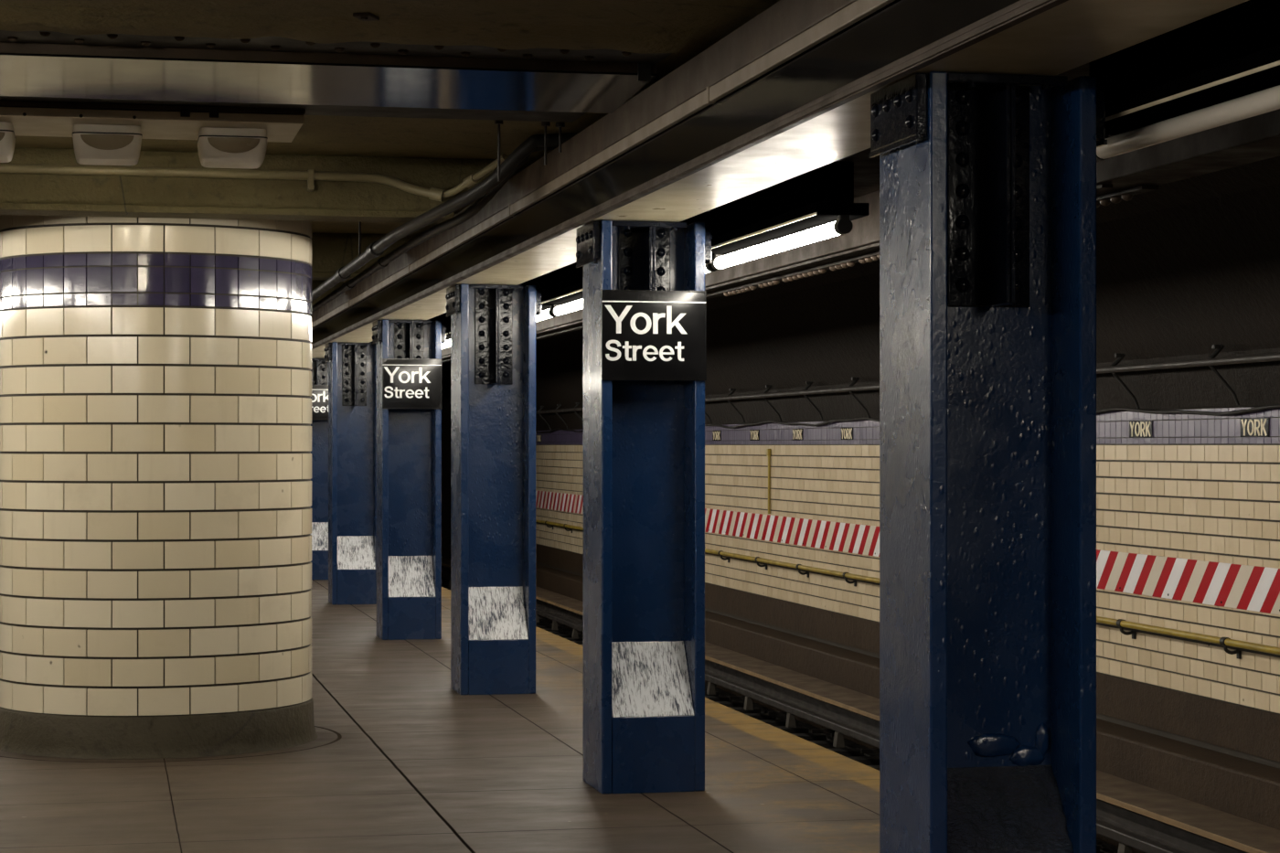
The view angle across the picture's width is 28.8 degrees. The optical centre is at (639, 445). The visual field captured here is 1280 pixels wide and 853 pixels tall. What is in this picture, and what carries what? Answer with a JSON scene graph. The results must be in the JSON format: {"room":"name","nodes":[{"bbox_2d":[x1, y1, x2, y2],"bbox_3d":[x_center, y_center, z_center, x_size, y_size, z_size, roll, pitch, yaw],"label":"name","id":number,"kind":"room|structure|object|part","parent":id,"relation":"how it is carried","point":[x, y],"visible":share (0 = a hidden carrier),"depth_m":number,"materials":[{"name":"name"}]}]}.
{"room":"metro station","nodes":[
{"label":"metro station","id":0,"kind":"room"},
{"bbox_2d":[0,0,779,283],"bbox_3d":[-4.689,-1.576,23.540,6.120,0.250,56.000,0,0,-12],"label":"ceiling","id":1,"kind":"structure","parent":0,"point":[713,20],"depth_m":8.66,"materials":[{"name":"paint"}]},
{"bbox_2d":[0,100,305,142],"bbox_3d":[-2.637,-1.405,10.741,2.315,0.062,0.730,0,0,-12],"label":"tray","id":2,"kind":"object","parent":1,"relation":"attached to","point":[27,118],"visible":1,"depth_m":10.59,"materials":[{"name":"beige metal"}]},
{"bbox_2d":[0,121,15,162],"bbox_3d":[-2.855,-1.304,10.767,0.296,0.144,0.467,0,0,-12],"label":"floodlight","id":3,"kind":"object","parent":2,"relation":"attached to","point":[7,137],"visible":1,"depth_m":10.61,"materials":[{"name":"white plastic"}]},
{"bbox_2d":[72,124,142,165],"bbox_3d":[-2.329,-1.304,10.880,0.296,0.144,0.467,0,0,-12],"label":"floodlight","id":4,"kind":"object","parent":2,"relation":"attached to","point":[96,144],"visible":1,"depth_m":10.69,"materials":[{"name":"white plastic"}]},
{"bbox_3d":[-2.570,-1.425,10.427,2.315,0.019,0.072,0,0,-12],"label":"rail","id":5,"kind":"part","parent":2,"relation":"part of","materials":[{"name":"black metal"}]},
{"bbox_2d":[196,127,267,168],"bbox_3d":[-1.804,-1.304,10.993,0.296,0.144,0.467,0,0,-12],"label":"floodlight","id":6,"kind":"object","parent":2,"relation":"attached to","point":[217,147],"visible":1,"depth_m":10.81,"materials":[{"name":"white plastic"}]},
{"bbox_2d":[0,148,497,223],"bbox_3d":[-2.386,-1.296,12.395,3.500,0.305,0.300,0,0,-12],"label":"cross beam","id":7,"kind":"structure","parent":1,"relation":"attached to","point":[20,194],"depth_m":12.36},
{"bbox_2d":[0,153,507,202],"bbox_3d":[-2.354,-1.317,12.203,3.404,0.199,0.452,0,0,-4],"label":"conduit","id":8,"kind":"object","parent":7,"relation":"attached to","point":[433,194],"visible":0.99,"depth_m":12.30,"materials":[{"name":"beige metal"}]},
{"bbox_2d":[0,96,586,122],"bbox_3d":[-1.926,-1.444,10.287,3.515,0.013,0.876,0,0,-12],"label":"ceiling beam","id":9,"kind":"structure","parent":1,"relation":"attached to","point":[310,110],"depth_m":10.71,"materials":[{"name":"beige metal"}]},
{"bbox_2d":[311,279,343,306],"bbox_3d":[-4.307,-1.296,21.335,3.500,0.305,0.300,0,0,-12],"label":"cross beam","id":10,"kind":"structure","parent":1,"relation":"attached to","point":[315,283],"depth_m":21.54,"materials":[{"name":"black metal"}]},
{"bbox_2d":[0,42,656,113],"bbox_3d":[-1.743,-1.405,9.433,3.515,0.085,0.862,0,0,-12],"label":"girder","id":11,"kind":"object","parent":1,"relation":"attached to","point":[26,69],"visible":1,"depth_m":9.39,"materials":[{"name":"beige metal"}]},
{"bbox_2d":[0,30,671,63],"bbox_3d":[-1.614,-1.436,8.835,3.515,0.028,0.354,0,0,-12],"label":"ceiling beam","id":12,"kind":"structure","parent":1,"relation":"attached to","point":[266,43],"depth_m":8.99,"materials":[{"name":"black metal"}]},
{"bbox_2d":[0,4,697,53],"bbox_3d":[-1.547,-1.428,8.488,3.500,0.043,0.346,0,0,-12],"label":"ceiling beam","id":13,"kind":"structure","parent":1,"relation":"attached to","point":[13,17],"depth_m":8.58,"materials":[{"name":"black metal"}]},
{"bbox_2d":[311,233,405,280],"bbox_3d":[-3.347,-1.296,16.865,3.500,0.305,0.300,0,0,-12],"label":"cross beam","id":14,"kind":"structure","parent":1,"relation":"attached to","point":[330,251],"depth_m":17.02,"materials":[{"name":"grey metal"}]},
{"bbox_2d":[358,222,361,255],"bbox_3d":[-1.636,-1.278,14.530,0.039,0.344,0.039,0,0,-12],"label":"rod","id":15,"kind":"object","parent":1,"relation":"hanging from","point":[359,223],"visible":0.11,"depth_m":14.53,"materials":[{"name":"grey metal"}]},
{"bbox_2d":[352,12,379,21],"bbox_3d":[-0.923,-1.440,8.393,0.060,0.019,0.100,0,0,13],"label":"bracket","id":16,"kind":"object","parent":1,"relation":"attached to","point":[364,16],"visible":1,"depth_m":8.36,"materials":[{"name":"black metal"}]},
{"bbox_2d":[311,146,557,312],"bbox_3d":[-4.482,-1.237,30.503,0.956,0.412,38.472,0,0,-12],"label":"conduit","id":17,"kind":"object","parent":1,"relation":"hanging from","point":[480,203],"visible":0.59,"depth_m":12.72,"materials":[{"name":"grey metal"}]},
{"bbox_2d":[311,133,577,301],"bbox_3d":[-4.522,-1.239,30.362,1.099,0.418,38.730,0,0,-12],"label":"conduit","id":18,"kind":"object","parent":1,"relation":"hanging from","point":[376,249],"visible":0.59,"depth_m":11.98,"materials":[{"name":"grey metal"}]},
{"bbox_2d":[494,119,502,181],"bbox_3d":[-0.629,-1.313,11.095,0.039,0.274,0.039,0,0,-12],"label":"rod","id":19,"kind":"object","parent":1,"relation":"hanging from","point":[498,122],"visible":1,"depth_m":11.09,"materials":[{"name":"grey metal"}]},
{"bbox_3d":[-0.629,-1.308,11.095,0.011,0.263,0.011,0,0,-35],"label":"rod","id":20,"kind":"part","parent":19,"relation":"part of","materials":[{"name":"grey metal"}]},
{"bbox_2d":[541,121,550,165],"bbox_3d":[-0.423,-1.353,11.160,0.039,0.194,0.039,0,0,-12],"label":"rod","id":21,"kind":"object","parent":1,"relation":"hanging from","point":[545,124],"visible":1,"depth_m":11.15,"materials":[{"name":"grey metal"}]},
{"bbox_3d":[-0.423,-1.347,11.160,0.011,0.183,0.011,0,0,-35],"label":"rod","id":22,"kind":"part","parent":21,"relation":"part of","materials":[{"name":"grey metal"}]},
{"bbox_2d":[555,122,565,152],"bbox_3d":[-0.359,-1.383,11.194,0.039,0.134,0.039,0,0,-12],"label":"rod","id":23,"kind":"object","parent":1,"relation":"hanging from","point":[560,125],"visible":1,"depth_m":11.19,"materials":[{"name":"grey metal"}]},
{"bbox_3d":[-0.359,-1.377,11.194,0.011,0.123,0.011,0,0,10],"label":"rod","id":24,"kind":"part","parent":23,"relation":"part of","materials":[{"name":"grey metal"}]},
{"bbox_2d":[0,579,879,852],"bbox_3d":[-4.786,1.694,23.519,6.840,0.220,56.000,0,0,-12],"label":"floor","id":25,"kind":"structure","parent":0,"point":[400,761],"depth_m":11.66,"materials":[{"name":"tile"}]},
{"bbox_2d":[0,214,317,758],"bbox_3d":[-2.612,0.067,13.411,1.736,3.032,1.736,0,0,-12],"label":"tiled pillar","id":26,"kind":"structure","parent":25,"relation":"on","point":[155,373],"depth_m":12.67,"materials":[{"name":"tile"}]},
{"bbox_2d":[310,358,328,579],"bbox_3d":[-3.825,0.281,29.433,0.578,2.605,0.464,0,0,-12],"label":"steel column","id":27,"kind":"structure","parent":25,"relation":"on","point":[319,479],"depth_m":29.42,"materials":[{"name":"blue metal"}]},
{"bbox_2d":[310,384,328,419],"bbox_3d":[-3.774,-0.499,29.197,0.488,0.410,0.019,0,0,-12],"label":"station sign","id":28,"kind":"object","parent":27,"relation":"attached to","point":[319,397],"visible":0.46,"depth_m":29.20,"materials":[{"name":"black metal"}]},
{"bbox_2d":[324,341,376,604],"bbox_3d":[-2.865,0.281,24.965,0.578,2.605,0.464,0,0,-12],"label":"steel column","id":29,"kind":"structure","parent":25,"relation":"on","point":[352,367],"depth_m":24.92,"materials":[{"name":"blue metal"}]},
{"bbox_3d":[-3.119,-0.926,24.911,0.033,0.184,0.440,0,0,-12],"label":"bracket plate","id":30,"kind":"part","parent":29,"relation":"part of","materials":[{"name":"grey metal"}]},
{"bbox_2d":[371,319,446,639],"bbox_3d":[-1.905,0.281,20.497,0.578,2.605,0.464,0,0,-12],"label":"steel column","id":31,"kind":"structure","parent":25,"relation":"on","point":[409,441],"depth_m":20.44,"materials":[{"name":"blue metal"}]},
{"bbox_3d":[-2.159,-0.926,20.442,0.033,0.184,0.440,0,0,-12],"label":"bracket plate","id":32,"kind":"part","parent":31,"relation":"part of","materials":[{"name":"grey metal"}]},
{"bbox_2d":[382,358,441,408],"bbox_3d":[-1.855,-0.499,20.261,0.488,0.410,0.019,0,0,-12],"label":"station sign","id":33,"kind":"object","parent":31,"relation":"attached to","point":[407,383],"visible":1,"depth_m":20.25,"materials":[{"name":"black metal"}]},
{"bbox_3d":[-1.652,-0.926,20.552,0.033,0.184,0.440,0,0,-12],"label":"bracket plate","id":34,"kind":"part","parent":31,"relation":"part of","materials":[{"name":"grey metal"}]},
{"bbox_2d":[445,283,541,694],"bbox_3d":[-0.946,0.281,16.029,0.578,2.605,0.464,0,0,-12],"label":"steel column","id":35,"kind":"structure","parent":25,"relation":"on","point":[493,326],"depth_m":15.98,"materials":[{"name":"blue metal"}]},
{"bbox_3d":[-1.199,-0.926,15.974,0.033,0.184,0.440,0,0,-12],"label":"bracket plate","id":36,"kind":"part","parent":35,"relation":"part of","materials":[{"name":"grey metal"}]},
{"bbox_3d":[-0.692,-0.926,16.083,0.033,0.184,0.440,0,0,-12],"label":"bracket plate","id":37,"kind":"part","parent":35,"relation":"part of","materials":[{"name":"grey metal"}]},
{"bbox_2d":[535,303,554,321],"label":"lamp","id":38,"kind":"object","parent":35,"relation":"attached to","point":[546,309],"depth_m":16.64,"materials":[{"name":"white plastic"}]},
{"bbox_2d":[576,220,712,794],"bbox_3d":[0.014,0.281,11.560,0.578,2.605,0.464,0,0,-12],"label":"steel column","id":39,"kind":"structure","parent":25,"relation":"on","point":[644,441],"depth_m":11.50,"materials":[{"name":"blue metal"}]},
{"bbox_3d":[-0.239,-0.926,11.506,0.033,0.184,0.440,0,0,-12],"label":"bracket plate","id":40,"kind":"part","parent":39,"relation":"part of","materials":[{"name":"black metal"}]},
{"bbox_2d":[601,289,706,380],"bbox_3d":[0.065,-0.499,11.325,0.488,0.410,0.019,0,0,-12],"label":"station sign","id":41,"kind":"object","parent":39,"relation":"attached to","point":[647,335],"visible":1,"depth_m":11.32,"materials":[{"name":"black metal"}]},
{"bbox_3d":[0.268,-0.926,11.615,0.033,0.184,0.440,0,0,-12],"label":"bracket plate","id":42,"kind":"part","parent":39,"relation":"part of","materials":[{"name":"metal"}]},
{"bbox_2d":[704,263,716,273],"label":"lamp","id":43,"kind":"object","parent":39,"relation":"attached to","point":[708,268],"depth_m":12.13,"materials":[{"name":"white plastic"}]},
{"bbox_2d":[868,71,1107,852],"bbox_3d":[0.981,0.281,7.062,0.578,2.605,0.466,0,0,-12],"label":"steel column","id":44,"kind":"structure","parent":25,"relation":"on","point":[987,192],"depth_m":7.02,"materials":[{"name":"blue metal"}]},
{"bbox_2d":[310,0,1248,358],"bbox_3d":[-2.655,-1.175,23.977,0.836,0.405,55.980,0,0,-12],"label":"girder","id":45,"kind":"object","parent":44,"relation":"on","point":[784,95],"visible":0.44,"depth_m":8.50,"materials":[{"name":"grey metal"}]},
{"bbox_2d":[441,62,1279,362],"bbox_3d":[-1.853,-1.048,24.149,0.800,0.336,55.980,0,0,-12],"label":"beam","id":46,"kind":"structure","parent":45,"relation":"attached to","point":[1125,176],"depth_m":9.15,"materials":[{"name":"grey metal"}]},
{"bbox_2d":[427,312,450,348],"bbox_3d":[-1.714,-0.996,21.776,0.224,0.297,2.134,0,0,-12],"label":"lamp","id":47,"kind":"object","parent":46,"relation":"attached to","point":[442,317],"visible":0.11,"depth_m":21.33,"materials":[{"name":"white"}]},
{"bbox_2d":[541,261,582,316],"bbox_3d":[-0.328,-0.996,15.323,0.224,0.297,2.134,0,0,-12],"label":"lamp","id":48,"kind":"object","parent":46,"relation":"attached to","point":[566,282],"visible":0.49,"depth_m":15.74,"materials":[{"name":"white"}]},
{"bbox_2d":[679,211,710,224],"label":"lamp","id":49,"kind":"object","parent":46,"relation":"attached to","point":[704,217],"depth_m":12.18,"materials":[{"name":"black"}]},
{"bbox_2d":[710,160,869,270],"bbox_3d":[0.596,-0.996,11.021,0.224,0.297,2.134,0,0,-12],"label":"lamp","id":50,"kind":"object","parent":46,"relation":"attached to","point":[816,205],"visible":0.88,"depth_m":10.62,"materials":[{"name":"white"}]},
{"bbox_2d":[1089,0,1279,161],"bbox_3d":[1.588,-0.996,6.406,0.224,0.297,2.134,0,0,-12],"label":"lamp","id":51,"kind":"object","parent":46,"relation":"attached to","point":[1221,68],"visible":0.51,"depth_m":6.66,"materials":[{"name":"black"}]},
{"bbox_3d":[0.727,-0.926,7.009,0.033,0.184,0.440,0,0,-12],"label":"bracket plate","id":52,"kind":"part","parent":44,"relation":"part of","materials":[{"name":"black metal"}]},
{"bbox_3d":[1.234,-0.926,7.118,0.033,0.184,0.440,0,0,-12],"label":"bracket plate","id":53,"kind":"part","parent":44,"relation":"part of","materials":[{"name":"black metal"}]},
{"bbox_2d":[441,391,450,582],"bbox_3d":[-10.855,0.334,51.008,15.400,5.500,0.300,0,0,-12],"label":"wall","id":54,"kind":"structure","parent":0,"point":[445,404],"depth_m":52.31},
{"bbox_2d":[447,582,1118,852],"bbox_3d":[-4.943,2.985,23.486,15.400,0.199,56.000,0,0,-12],"label":"floor","id":55,"kind":"structure","parent":0,"point":[1104,848],"depth_m":24.87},
{"bbox_2d":[441,582,1099,852],"bbox_3d":[-0.145,2.853,26.767,2.760,0.059,49.200,0,0,-12],"label":"ties","id":56,"kind":"object","parent":55,"relation":"on","point":[819,739],"visible":0.1,"depth_m":25.39,"materials":[{"name":"brown wood"}]},
{"bbox_2d":[441,556,1279,852],"bbox_3d":[0.141,2.575,31.175,0.530,0.498,42.500,0,0,-12],"label":"track","id":57,"kind":"object","parent":56,"relation":"on","point":[1141,817],"visible":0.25,"depth_m":21.93,"materials":[{"name":"metal"}]},
{"bbox_2d":[441,155,1279,430],"bbox_3d":[1.608,-1.210,24.893,2.000,1.909,56.000,0,0,-12],"label":"wall","id":58,"kind":"structure","parent":0,"point":[1186,267],"depth_m":17.49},
{"bbox_2d":[535,343,1279,429],"bbox_3d":[0.658,-0.461,31.184,0.233,0.408,42.300,0,0,-12],"label":"pipe","id":59,"kind":"object","parent":58,"relation":"attached to","point":[1210,361],"visible":0.49,"depth_m":17.96,"materials":[{"name":"metal"}]},
{"bbox_2d":[535,405,1279,768],"bbox_3d":[2.396,1.315,25.062,0.388,3.139,56.000,0,0,-12],"label":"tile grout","id":60,"kind":"structure","parent":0,"point":[1206,745],"depth_m":18.50,"materials":[{"name":"tile"}]},
{"bbox_2d":[536,434,541,442],"bbox_3d":[-1.759,-0.116,43.392,0.010,0.127,0.410,0,0,-12],"label":"name sign","id":61,"kind":"object","parent":60,"relation":"attached to","point":[538,437],"visible":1,"depth_m":43.38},
{"bbox_2d":[712,430,721,440],"bbox_3d":[0.949,-0.116,30.786,0.010,0.127,0.410,0,0,-12],"label":"name sign","id":62,"kind":"object","parent":60,"relation":"attached to","point":[716,434],"visible":1,"depth_m":30.77,"materials":[{"name":"beige tile"}]},
{"bbox_2d":[749,429,759,440],"bbox_3d":[1.336,-0.116,28.985,0.010,0.127,0.410,0,0,-12],"label":"name sign","id":63,"kind":"object","parent":60,"relation":"attached to","point":[754,434],"visible":1,"depth_m":28.96,"materials":[{"name":"beige tile"}]},
{"bbox_2d":[766,448,770,513],"bbox_3d":[1.464,0.414,28.294,0.040,0.740,0.070,0,0,-12],"label":"pipe","id":64,"kind":"object","parent":60,"relation":"attached to","point":[768,451],"visible":1,"depth_m":28.28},
{"bbox_2d":[792,428,803,440],"bbox_3d":[1.722,-0.116,27.184,0.010,0.127,0.410,0,0,-12],"label":"name sign","id":65,"kind":"object","parent":60,"relation":"attached to","point":[797,433],"visible":1,"depth_m":27.17,"materials":[{"name":"beige tile"}]},
{"bbox_2d":[841,426,853,439],"bbox_3d":[2.109,-0.116,25.383,0.010,0.127,0.410,0,0,-12],"label":"name sign","id":66,"kind":"object","parent":60,"relation":"attached to","point":[847,433],"visible":1,"depth_m":25.36,"materials":[{"name":"beige tile"}]},
{"bbox_2d":[449,544,1279,852],"bbox_3d":[2.043,2.312,24.986,0.331,1.143,56.000,0,0,-12],"label":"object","id":67,"kind":"structure","parent":60,"relation":"attached to","point":[1243,788],"depth_m":18.14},
{"bbox_2d":[535,445,1279,713],"bbox_3d":[0.824,0.866,31.426,0.014,1.732,43.328,0,0,-12],"label":"tiled wall","id":68,"kind":"structure","parent":60,"relation":"attached to","point":[1257,453],"depth_m":18.54,"materials":[{"name":"beige tile"}]},
{"bbox_2d":[535,406,1279,444],"bbox_3d":[0.832,-0.129,31.393,0.014,0.242,43.033,0,0,-12],"label":"trim","id":69,"kind":"structure","parent":60,"relation":"attached to","point":[1226,430],"depth_m":18.65,"materials":[{"name":"tile"}]},
{"bbox_2d":[535,404,1279,433],"bbox_3d":[0.861,-0.238,30.997,0.025,0.084,41.651,0,0,-12],"label":"cable","id":70,"kind":"object","parent":60,"relation":"attached to","point":[1275,406],"visible":0.42,"depth_m":18.31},
{"bbox_2d":[535,490,1279,614],"bbox_3d":[0.826,0.944,31.322,0.015,0.296,42.500,0,0,-12],"label":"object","id":71,"kind":"object","parent":60,"relation":"attached to","point":[1237,586],"visible":0.48,"depth_m":18.43,"materials":[{"name":"multicoloured paint"}]},
{"bbox_2d":[535,519,1279,659],"bbox_3d":[0.770,1.351,31.310,0.136,0.145,42.500,0,0,-12],"label":"pipe rail","id":72,"kind":"object","parent":60,"relation":"attached to","point":[1226,643],"visible":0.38,"depth_m":18.26,"materials":[{"name":"metal"}]},
{"bbox_2d":[1129,420,1152,437],"bbox_3d":[3.657,-0.116,18.180,0.010,0.127,0.410,0,0,-12],"label":"name sign","id":73,"kind":"object","parent":60,"relation":"attached to","point":[1137,429],"visible":1,"depth_m":18.16,"materials":[{"name":"beige tile"}]},
{"bbox_2d":[1240,417,1269,437],"bbox_3d":[4.044,-0.116,16.379,0.010,0.127,0.410,0,0,-12],"label":"name sign","id":74,"kind":"object","parent":60,"relation":"attached to","point":[1250,427],"visible":1,"depth_m":16.36,"materials":[{"name":"beige tile"}]}
]}

